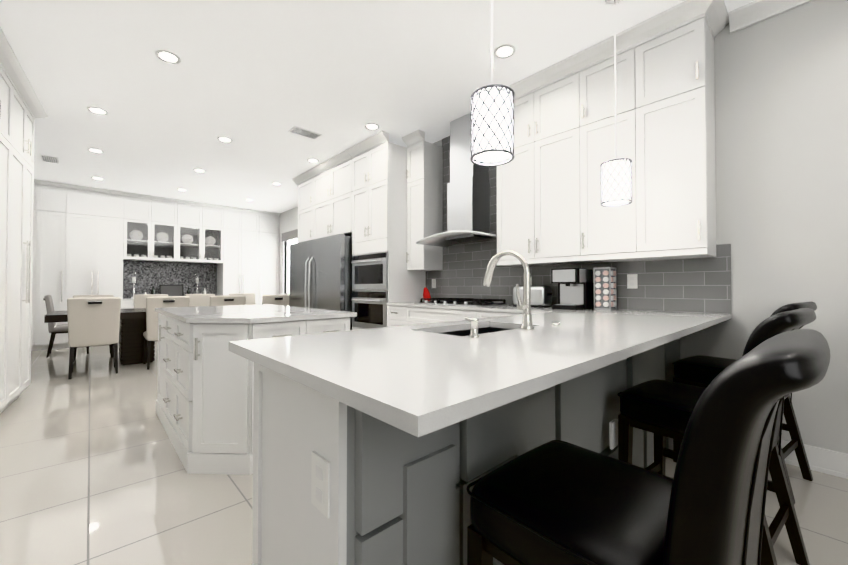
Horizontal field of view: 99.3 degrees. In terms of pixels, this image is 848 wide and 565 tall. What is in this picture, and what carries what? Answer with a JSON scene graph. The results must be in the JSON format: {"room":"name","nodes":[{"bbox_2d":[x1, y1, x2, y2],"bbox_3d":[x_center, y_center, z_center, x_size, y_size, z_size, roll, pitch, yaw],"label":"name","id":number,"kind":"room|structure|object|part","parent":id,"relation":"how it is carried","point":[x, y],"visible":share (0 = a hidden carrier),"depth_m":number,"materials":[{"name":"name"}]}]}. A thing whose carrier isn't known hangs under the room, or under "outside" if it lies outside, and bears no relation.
{"room":"kitchen","nodes":[
{"label":"kitchen","id":0,"kind":"room"},
{"bbox_2d":[123,192,154,222],"bbox_3d":[-5.887,-1.498,7.381,0.534,0.516,0.597,1,-1,-43],"label":"upper cabinet","id":1,"kind":"object","parent":0,"relation":"attached to","point":[138,208],"depth_m":7.18,"materials":[{"name":"white wood"}]},
{"bbox_2d":[155,196,182,226],"bbox_3d":[-5.568,-1.494,7.677,0.544,0.516,0.597,1,-1,-43],"label":"upper cabinet","id":2,"kind":"object","parent":0,"relation":"attached to","point":[168,212],"depth_m":7.51,"materials":[{"name":"white wood"}]},
{"bbox_2d":[123,223,218,262],"bbox_3d":[-5.532,-0.840,7.960,1.750,0.785,0.217,1,-1,-43],"label":"upper cabinet","id":3,"kind":"object","parent":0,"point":[142,242],"depth_m":7.65,"materials":[{"name":"white wood"}]},
{"bbox_2d":[183,200,206,230],"bbox_3d":[-5.237,-1.490,7.982,0.564,0.516,0.597,1,-1,-43],"label":"upper cabinet","id":4,"kind":"object","parent":0,"relation":"attached to","point":[194,214],"depth_m":7.82,"materials":[{"name":"white wood"}]},
{"bbox_2d":[203,203,222,230],"bbox_3d":[-4.914,-1.486,8.281,0.524,0.516,0.597,1,-1,-43],"label":"upper cabinet","id":5,"kind":"object","parent":0,"relation":"attached to","point":[214,211],"depth_m":8.09,"materials":[{"name":"white wood"}]},
{"bbox_2d":[279,206,297,294],"bbox_3d":[-2.764,-0.269,8.179,0.100,2.960,3.650,1,-1,-43],"label":"wall","id":6,"kind":"structure","parent":0,"point":[288,220],"depth_m":8.87,"materials":[{"name":"white paint"}]},
{"bbox_2d":[282,229,297,294],"bbox_3d":[-2.930,-0.453,8.294,0.110,1.530,1.540,1,-1,-43],"label":"window","id":7,"kind":"structure","parent":6,"relation":"in","point":[289,235],"depth_m":8.78,"materials":[{"name":"white"}]},
{"bbox_2d":[0,0,754,212],"bbox_3d":[-1.834,-1.841,3.543,5.060,0.060,11.950,1,-1,-43],"label":"ceiling","id":8,"kind":"structure","parent":0,"point":[255,81],"depth_m":3.15,"materials":[{"name":"white paint"}]},
{"bbox_2d":[40,154,59,163],"bbox_3d":[-5.417,-1.782,5.220,0.180,0.011,0.340,1,-1,-43],"label":"ceiling vent","id":9,"kind":"object","parent":8,"relation":"in","point":[44,158],"depth_m":5.21,"materials":[{"name":"white metal"}]},
{"bbox_2d":[87,148,103,152],"bbox_3d":[-4.458,-1.789,4.895,0.168,0.006,0.168,0,-1,20],"label":"recessed light","id":10,"kind":"object","parent":8,"relation":"in","point":[90,149],"depth_m":4.89,"materials":[{"name":"white"}]},
{"bbox_2d":[87,107,107,114],"bbox_3d":[-3.431,-1.804,3.789,0.168,0.006,0.168,0,-1,2],"label":"recessed light","id":11,"kind":"object","parent":8,"relation":"in","point":[96,110],"depth_m":3.78,"materials":[{"name":"white"}]},
{"bbox_2d":[155,50,180,63],"bbox_3d":[-2.061,-1.816,2.903,0.168,0.006,0.168,0,-1,20],"label":"recessed light","id":12,"kind":"object","parent":8,"relation":"in","point":[169,57],"depth_m":2.90,"materials":[{"name":"white"}]},
{"bbox_2d":[193,169,205,172],"bbox_3d":[-3.568,-1.778,5.733,0.168,0.006,0.168,-1,-1,38],"label":"recessed light","id":13,"kind":"object","parent":8,"relation":"in","point":[197,170],"depth_m":5.72,"materials":[{"name":"white"}]},
{"bbox_2d":[217,137,232,142],"bbox_3d":[-2.500,-1.794,4.527,0.168,0.006,0.168,0,-1,2],"label":"recessed light","id":14,"kind":"object","parent":8,"relation":"in","point":[224,139],"depth_m":4.52,"materials":[{"name":"white"}]},
{"bbox_2d":[288,126,321,139],"bbox_3d":[-1.428,-1.794,4.334,0.340,0.011,0.180,1,-1,-43],"label":"ceiling vent","id":15,"kind":"object","parent":8,"relation":"in","point":[294,130],"depth_m":4.33,"materials":[{"name":"white metal"}]},
{"bbox_2d":[307,158,318,162],"bbox_3d":[-1.626,-1.784,5.281,0.168,0.006,0.168,0,-1,20],"label":"recessed light","id":16,"kind":"object","parent":8,"relation":"in","point":[311,160],"depth_m":5.27,"materials":[{"name":"white"}]},
{"bbox_2d":[365,123,378,129],"bbox_3d":[-0.599,-1.799,4.160,0.168,0.006,0.168,-1,-1,38],"label":"recessed light","id":17,"kind":"object","parent":8,"relation":"in","point":[371,126],"depth_m":4.16,"materials":[{"name":"white"}]},
{"bbox_2d":[470,0,514,165],"bbox_3d":[0.284,-1.174,1.509,0.184,1.323,0.184,1,-1,-43],"label":"pendant light","id":18,"kind":"object","parent":8,"relation":"hanging from","point":[492,121],"visible":1,"depth_m":1.44,"materials":[{"name":"white fabric"}]},
{"bbox_2d":[494,44,515,58],"bbox_3d":[0.635,-1.817,2.837,0.168,0.006,0.168,0,-1,20],"label":"recessed light","id":19,"kind":"object","parent":8,"relation":"in","point":[504,51],"depth_m":2.83,"materials":[{"name":"white"}]},
{"bbox_2d":[600,0,632,206],"bbox_3d":[1.217,-1.161,2.290,0.184,1.328,0.184,1,-1,-43],"label":"pendant light","id":20,"kind":"object","parent":8,"relation":"hanging from","point":[616,184],"visible":1,"depth_m":2.23,"materials":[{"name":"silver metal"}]},
{"bbox_2d":[0,341,847,564],"bbox_3d":[-1.834,1.179,3.503,5.060,0.060,11.950,1,-1,-43],"label":"floor","id":21,"kind":"structure","parent":0,"point":[93,471],"depth_m":1.97,"materials":[{"name":"tile"}]},
{"bbox_2d":[0,38,15,412],"bbox_3d":[-3.665,-0.341,2.637,0.792,2.956,0.644,1,-1,-43],"label":"tall cabinet","id":22,"kind":"object","parent":21,"relation":"on","point":[7,71],"depth_m":3.04,"materials":[{"name":"white wood"}]},
{"bbox_2d":[31,179,42,350],"bbox_3d":[-7.032,-0.293,6.306,0.494,2.956,0.597,1,-1,-43],"label":"tall cabinet","id":23,"kind":"object","parent":21,"relation":"on","point":[37,262],"depth_m":6.23,"materials":[{"name":"white wood"}]},
{"bbox_2d":[39,180,70,350],"bbox_3d":[-6.762,-0.289,6.555,0.489,2.956,0.597,1,-1,-43],"label":"tall cabinet","id":24,"kind":"object","parent":21,"relation":"on","point":[56,196],"depth_m":6.40,"materials":[{"name":"white wood"}]},
{"bbox_2d":[43,295,88,357],"bbox_3d":[-5.906,0.693,5.975,0.565,0.978,0.495,1,-1,-43],"label":"dining chair","id":25,"kind":"object","parent":21,"relation":"on","point":[54,329],"visible":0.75,"depth_m":5.70,"materials":[{"name":"grey fabric"}]},
{"bbox_2d":[73,295,113,360],"bbox_3d":[-5.223,0.689,5.699,0.495,0.978,0.565,1,-1,-43],"label":"dining chair","id":26,"kind":"object","parent":21,"relation":"on","point":[110,346],"visible":0.19,"depth_m":5.76,"materials":[{"name":"grey fabric"}]},
{"bbox_2d":[67,297,120,378],"bbox_3d":[-4.240,0.675,4.637,0.495,0.978,0.565,1,-1,-43],"label":"dining chair","id":27,"kind":"object","parent":21,"relation":"on","point":[93,321],"visible":1,"depth_m":4.46,"materials":[{"name":"beige fabric"}]},
{"bbox_2d":[71,184,126,343],"bbox_3d":[-6.359,-0.284,6.928,0.857,2.956,0.597,1,-1,-43],"label":"tall cabinet","id":28,"kind":"object","parent":21,"relation":"on","point":[87,240],"depth_m":6.75,"materials":[{"name":"white wood"}]},
{"bbox_2d":[44,306,199,364],"bbox_3d":[-3.879,0.799,5.806,3.020,0.760,1.100,1,-1,-43],"label":"dining table","id":29,"kind":"object","parent":21,"relation":"on","point":[132,327],"visible":0.33,"depth_m":5.13,"materials":[{"name":"black wood"}]},
{"bbox_2d":[123,299,133,308],"bbox_3d":[-5.705,0.777,7.520,0.927,0.850,0.597,1,-1,-43],"label":"base cabinet","id":30,"kind":"object","parent":21,"relation":"on","point":[127,303],"depth_m":7.05,"materials":[{"name":"white wood"}]},
{"bbox_2d":[131,273,136,297],"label":"figurine","id":31,"kind":"object","parent":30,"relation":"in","point":[134,278],"depth_m":7.39,"materials":[{"name":"silver metal"}]},
{"bbox_2d":[151,285,189,295],"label":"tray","id":32,"kind":"object","parent":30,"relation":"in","point":[173,290],"depth_m":7.94,"materials":[{"name":"silver metal"}]},
{"bbox_2d":[195,275,198,293],"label":"figurine","id":33,"kind":"object","parent":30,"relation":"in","point":[197,279],"depth_m":8.15,"materials":[{"name":"silver metal"}]},
{"bbox_2d":[133,294,167,307],"bbox_3d":[-4.672,0.696,6.208,0.495,0.978,0.565,1,-1,-43],"label":"dining chair","id":34,"kind":"object","parent":21,"relation":"on","point":[139,300],"visible":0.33,"depth_m":6.26,"materials":[{"name":"beige fabric"}]},
{"bbox_2d":[143,296,189,369],"bbox_3d":[-3.689,0.682,5.146,0.495,0.978,0.565,1,-1,-43],"label":"dining chair","id":35,"kind":"object","parent":21,"relation":"on","point":[150,334],"visible":0.56,"depth_m":4.89,"materials":[{"name":"grey fabric"}]},
{"bbox_2d":[185,294,214,306],"bbox_3d":[-4.122,0.703,6.718,0.495,0.978,0.565,1,-1,-43],"label":"dining chair","id":36,"kind":"object","parent":21,"relation":"on","point":[196,300],"visible":0.25,"depth_m":6.84,"materials":[{"name":"beige fabric"}]},
{"bbox_2d":[210,295,245,305],"bbox_3d":[-3.139,0.689,5.655,0.495,0.978,0.565,1,-1,-43],"label":"dining chair","id":37,"kind":"object","parent":21,"relation":"on","point":[227,300],"visible":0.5,"depth_m":5.47,"materials":[{"name":"grey fabric"}]},
{"bbox_2d":[215,207,262,304],"bbox_3d":[-4.455,-0.261,8.690,0.832,2.956,0.597,1,-1,-43],"label":"tall cabinet","id":38,"kind":"object","parent":21,"relation":"on","point":[239,269],"depth_m":8.46,"materials":[{"name":"white wood"}]},
{"bbox_2d":[229,293,254,304],"bbox_3d":[-3.571,0.709,7.227,0.495,0.978,0.565,1,-1,-43],"label":"dining chair","id":39,"kind":"object","parent":21,"relation":"on","point":[250,298],"visible":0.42,"depth_m":7.45,"materials":[{"name":"grey fabric"}]},
{"bbox_2d":[156,312,356,474],"bbox_3d":[-1.432,0.696,2.870,1.000,0.889,1.705,1,-1,-43],"label":"kitchen island","id":40,"kind":"object","parent":21,"relation":"on","point":[204,403],"depth_m":2.15,"materials":[{"name":"white wood"}]},
{"bbox_2d":[155,304,356,323],"bbox_3d":[-1.432,0.236,2.896,1.000,0.030,1.705,1,-1,-43],"label":"island countertop","id":41,"kind":"structure","parent":40,"relation":"on","point":[211,314],"depth_m":2.51,"materials":[{"name":"white stone"}]},
{"bbox_2d":[263,211,278,294],"bbox_3d":[-4.039,-0.256,9.074,0.548,2.956,0.597,1,-1,-43],"label":"tall cabinet","id":42,"kind":"object","parent":21,"relation":"on","point":[270,219],"depth_m":8.92,"materials":[{"name":"white wood"}]},
{"bbox_2d":[262,295,288,305],"bbox_3d":[-2.588,0.695,6.165,0.495,0.978,0.565,1,-1,-43],"label":"dining chair","id":43,"kind":"object","parent":21,"relation":"on","point":[283,300],"visible":0.25,"depth_m":5.96,"materials":[{"name":"beige fabric"}]},
{"bbox_2d":[289,234,351,329],"bbox_3d":[-1.441,0.267,5.653,0.819,1.820,1.685,1,-1,-43],"label":"fridge","id":44,"kind":"object","parent":21,"relation":"on","point":[320,273],"visible":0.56,"depth_m":5.18,"materials":[{"name":"silver metal"}]},
{"bbox_2d":[253,365,472,564],"bbox_3d":[-0.214,0.672,1.083,0.343,0.889,0.592,1,-1,-43],"label":"base cabinet","id":45,"kind":"object","parent":21,"relation":"on","point":[396,499],"depth_m":0.88,"materials":[{"name":"white wood"}]},
{"bbox_2d":[311,451,329,518],"bbox_3d":[-0.236,0.458,0.822,0.008,0.120,0.080,1,-1,-43],"label":"outlet","id":46,"kind":"object","parent":45,"relation":"attached to","point":[320,486],"visible":1,"depth_m":0.81,"materials":[{"name":"white plastic"}]},
{"bbox_2d":[229,309,731,440],"bbox_3d":[0.724,0.222,1.836,2.878,0.030,0.952,1,-1,-43],"label":"countertop","id":47,"kind":"structure","parent":45,"relation":"on","point":[423,380],"depth_m":0.95,"materials":[{"name":"white stone"}]},
{"bbox_2d":[464,317,479,337],"bbox_3d":[0.175,0.163,1.322,0.038,0.071,0.061,1,-1,-43],"label":"soap dispenser","id":48,"kind":"object","parent":47,"relation":"on","point":[474,328],"visible":1,"depth_m":1.30,"materials":[{"name":"silver metal"}]},
{"bbox_2d":[483,250,533,329],"bbox_3d":[0.360,0.028,1.626,0.104,0.351,0.263,1,-1,-43],"label":"faucet","id":49,"kind":"object","parent":47,"relation":"on","point":[525,306],"visible":1,"depth_m":1.56,"materials":[{"name":"silver metal"}]},
{"bbox_2d":[593,267,616,309],"bbox_3d":[1.480,0.049,2.944,0.134,0.342,0.134,1,-1,-43],"label":"pod holder","id":50,"kind":"object","parent":47,"relation":"on","point":[605,286],"visible":1,"depth_m":2.91,"materials":[{"name":"silver metal"}]},
{"bbox_2d":[347,130,425,329],"bbox_3d":[-0.508,-0.313,4.770,0.712,2.957,0.796,1,-1,-43],"label":"tall cabinet","id":51,"kind":"object","parent":21,"relation":"on","point":[382,275],"visible":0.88,"depth_m":4.48,"materials":[{"name":"white wood"}]},
{"bbox_2d":[387,305,401,326],"bbox_3d":[-0.085,0.716,4.354,0.637,0.889,0.360,1,-1,-43],"label":"base cabinet","id":52,"kind":"object","parent":21,"relation":"on","point":[394,312],"depth_m":4.17,"materials":[{"name":"white wood"}]},
{"bbox_2d":[402,305,473,324],"bbox_3d":[0.376,0.709,3.855,0.637,0.889,1.114,1,-1,-43],"label":"base cabinet","id":53,"kind":"object","parent":21,"relation":"on","point":[404,313],"depth_m":3.74,"materials":[{"name":"white wood"}]},
{"bbox_2d":[386,301,563,312],"bbox_3d":[0.504,0.247,3.716,0.647,0.030,2.107,1,-1,-43],"label":"countertop","id":54,"kind":"structure","parent":53,"relation":"on","point":[513,309],"depth_m":3.32,"materials":[{"name":"white stone"}]},
{"bbox_2d":[423,287,430,300],"bbox_3d":[0.032,0.145,4.466,0.093,0.170,0.165,1,-1,-43],"label":"oven mitts","id":55,"kind":"object","parent":54,"relation":"on","point":[426,293],"visible":0.88,"depth_m":4.41,"materials":[{"name":"red fabric"}]},
{"bbox_2d":[414,298,507,306],"bbox_3d":[0.377,0.205,3.865,0.500,0.056,0.900,1,-1,-43],"label":"cooktop","id":56,"kind":"object","parent":54,"relation":"in","point":[463,302],"visible":1,"depth_m":3.70,"materials":[{"name":"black metal"}]},
{"bbox_2d":[513,285,551,307],"bbox_3d":[1.012,0.126,3.356,0.178,0.200,0.349,1,-1,-43],"label":"toaster","id":57,"kind":"object","parent":54,"relation":"on","point":[541,296],"visible":0.71,"depth_m":3.24,"materials":[{"name":"silver metal"}]},
{"bbox_2d":[551,268,593,309],"bbox_3d":[1.256,0.054,3.046,0.324,0.335,0.246,1,-1,-43],"label":"coffee maker","id":58,"kind":"object","parent":54,"relation":"on","point":[575,288],"visible":1,"depth_m":2.97,"materials":[{"name":"black plastic"}]},
{"bbox_2d":[473,401,524,564],"bbox_3d":[0.008,0.675,1.289,0.263,0.889,0.592,1,-1,-43],"label":"base cabinet","id":59,"kind":"object","parent":21,"relation":"on","point":[498,436],"depth_m":1.09,"materials":[{"name":"grey wood"}]},
{"bbox_2d":[474,309,531,318],"bbox_3d":[1.000,0.700,3.182,0.637,0.889,0.836,1,-1,-43],"label":"base cabinet","id":60,"kind":"object","parent":21,"relation":"on","point":[478,313],"depth_m":3.15,"materials":[{"name":"white wood"}]},
{"bbox_2d":[525,389,548,452],"bbox_3d":[0.232,0.794,1.642,0.600,0.660,0.375,1,-1,-43],"label":"base cabinet","id":61,"kind":"object","parent":21,"relation":"on","point":[536,408],"depth_m":1.27,"materials":[{"name":"grey wood"}]},
{"bbox_2d":[549,357,636,465],"bbox_3d":[0.720,0.683,1.928,0.503,0.889,0.620,1,-1,-43],"label":"base cabinet","id":62,"kind":"object","parent":21,"relation":"on","point":[584,412],"depth_m":1.57,"materials":[{"name":"grey wood"}]},
{"bbox_3d":[0.870,0.694,1.653,0.070,0.120,0.012,1,-1,-43],"label":"electrical outlet panel","id":63,"kind":"part","parent":62,"relation":"part of","materials":[{"name":"white plastic"}]},
{"bbox_2d":[637,349,652,468],"bbox_3d":[0.994,0.687,2.201,0.270,0.889,0.592,1,-1,-43],"label":"base cabinet","id":64,"kind":"object","parent":21,"relation":"on","point":[645,362],"depth_m":2.07,"materials":[{"name":"grey wood"}]},
{"bbox_2d":[466,329,830,564],"bbox_3d":[0.443,0.602,0.784,0.460,1.022,0.598,1,-1,-43],"label":"stool","id":65,"kind":"object","parent":21,"relation":"on","point":[555,502],"visible":1,"depth_m":0.64,"materials":[{"name":"black leather"}]},
{"bbox_2d":[653,345,672,462],"bbox_3d":[1.240,0.690,2.429,0.400,0.889,0.592,1,-1,-43],"label":"base cabinet","id":66,"kind":"object","parent":21,"relation":"on","point":[661,371],"depth_m":2.33,"materials":[{"name":"grey wood"}]},
{"bbox_2d":[669,341,679,376],"bbox_3d":[1.554,0.694,2.719,0.454,0.889,0.592,1,-1,-43],"label":"base cabinet","id":67,"kind":"object","parent":21,"relation":"on","point":[674,346],"depth_m":2.50,"materials":[{"name":"grey wood"}]},
{"bbox_2d":[617,308,815,564],"bbox_3d":[1.209,0.612,1.517,0.446,1.022,0.588,1,-1,-37],"label":"stool","id":68,"kind":"object","parent":21,"relation":"on","point":[661,410],"visible":0.48,"depth_m":1.47,"materials":[{"name":"black leather"}]},
{"bbox_2d":[672,302,816,503],"bbox_3d":[1.910,0.620,2.166,0.446,1.022,0.588,1,-1,-34],"label":"stool","id":69,"kind":"object","parent":21,"relation":"on","point":[701,370],"visible":0.23,"depth_m":2.12,"materials":[{"name":"black leather"}]},
{"bbox_2d":[457,329,488,336],"bbox_3d":[0.139,0.339,1.748,0.584,0.204,0.006,1,-1,-43],"label":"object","id":70,"kind":"structure","parent":0,"relation":"attached to","point":[463,331],"depth_m":1.82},
{"bbox_2d":[432,0,847,453],"bbox_3d":[1.168,-0.328,3.746,0.350,2.960,8.200,1,-1,-43],"label":"wall","id":71,"kind":"structure","parent":0,"point":[781,120],"depth_m":2.27,"materials":[{"name":"white paint"}]},
{"bbox_2d":[296,173,311,242],"bbox_3d":[-1.728,-1.219,6.164,0.627,1.106,0.684,1,-1,-43],"label":"upper cabinet","id":72,"kind":"object","parent":71,"relation":"attached to","point":[304,184],"depth_m":5.97,"materials":[{"name":"white wood"}]},
{"bbox_2d":[312,153,352,239],"bbox_3d":[-1.161,-1.228,5.551,0.627,1.106,1.213,1,-1,-43],"label":"upper cabinet","id":73,"kind":"object","parent":71,"relation":"attached to","point":[325,191],"depth_m":5.28,"materials":[{"name":"white wood"}]},
{"bbox_2d":[406,131,442,270],"bbox_3d":[0.012,-0.974,4.501,0.327,1.642,0.310,1,-1,-43],"label":"upper cabinet","id":74,"kind":"object","parent":71,"relation":"attached to","point":[424,172],"depth_m":4.39,"materials":[{"name":"white wood"}]},
{"bbox_2d":[416,112,496,246],"bbox_3d":[0.418,-1.121,3.921,0.500,1.361,0.960,1,-1,-43],"label":"range hood","id":75,"kind":"object","parent":71,"relation":"attached to","point":[468,202],"visible":0.94,"depth_m":3.89,"materials":[{"name":"silver metal"}]},
{"bbox_2d":[497,60,569,266],"bbox_3d":[1.121,-0.990,3.302,0.327,1.642,0.871,1,-1,-43],"label":"upper cabinet","id":76,"kind":"object","parent":71,"relation":"attached to","point":[551,210],"depth_m":3.18,"materials":[{"name":"white wood"}]},
{"bbox_2d":[426,136,731,313],"bbox_3d":[1.063,-0.790,3.599,0.010,2.038,3.059,1,-1,-43],"label":"tile backsplash","id":77,"kind":"structure","parent":71,"relation":"attached to","point":[701,285],"depth_m":2.99,"materials":[{"name":"grey tile"}]},
{"bbox_2d":[432,279,435,287],"bbox_3d":[0.125,0.013,4.589,0.006,0.116,0.074,1,-1,-43],"label":"outlet","id":78,"kind":"object","parent":77,"relation":"attached to","point":[433,283],"visible":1,"depth_m":4.58,"materials":[{"name":"white plastic"}]},
{"bbox_2d":[627,274,637,288],"bbox_3d":[1.680,-0.009,2.908,0.006,0.116,0.074,1,-1,-43],"label":"outlet","id":79,"kind":"object","parent":77,"relation":"attached to","point":[632,281],"visible":1,"depth_m":2.90,"materials":[{"name":"white plastic"}]},
{"bbox_2d":[570,36,637,263],"bbox_3d":[1.516,-0.996,2.875,0.327,1.642,0.521,1,-1,-43],"label":"upper cabinet","id":80,"kind":"object","parent":71,"relation":"attached to","point":[597,232],"depth_m":2.83,"materials":[{"name":"white wood"}]},
{"bbox_2d":[622,0,717,260],"bbox_3d":[1.773,-0.999,2.597,0.327,1.642,0.464,1,-1,-43],"label":"upper cabinet","id":81,"kind":"object","parent":71,"relation":"attached to","point":[668,70],"depth_m":2.47,"materials":[{"name":"white wood"}]},
{"bbox_2d":[728,0,814,33],"bbox_3d":[2.902,-1.780,1.569,0.085,0.108,2.417,1,-1,-43],"label":"crown molding","id":82,"kind":"structure","parent":71,"relation":"attached to","point":[749,14],"depth_m":2.35,"materials":[{"name":"white wood"}]},
{"bbox_2d":[781,439,847,478],"bbox_3d":[2.820,1.055,1.670,0.018,0.140,2.733,1,-1,-43],"label":"baseboard","id":83,"kind":"structure","parent":71,"relation":"attached to","point":[830,462],"depth_m":2.14,"materials":[{"name":"white"}]},
{"label":"outside","id":84,"kind":"structure","parent":0,"visible":0},
{"bbox_2d":[288,239,296,292],"bbox_3d":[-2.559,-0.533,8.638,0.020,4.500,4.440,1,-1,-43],"label":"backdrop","id":85,"kind":"structure","parent":84,"point":[289,242],"depth_m":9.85,"materials":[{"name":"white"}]}
]}

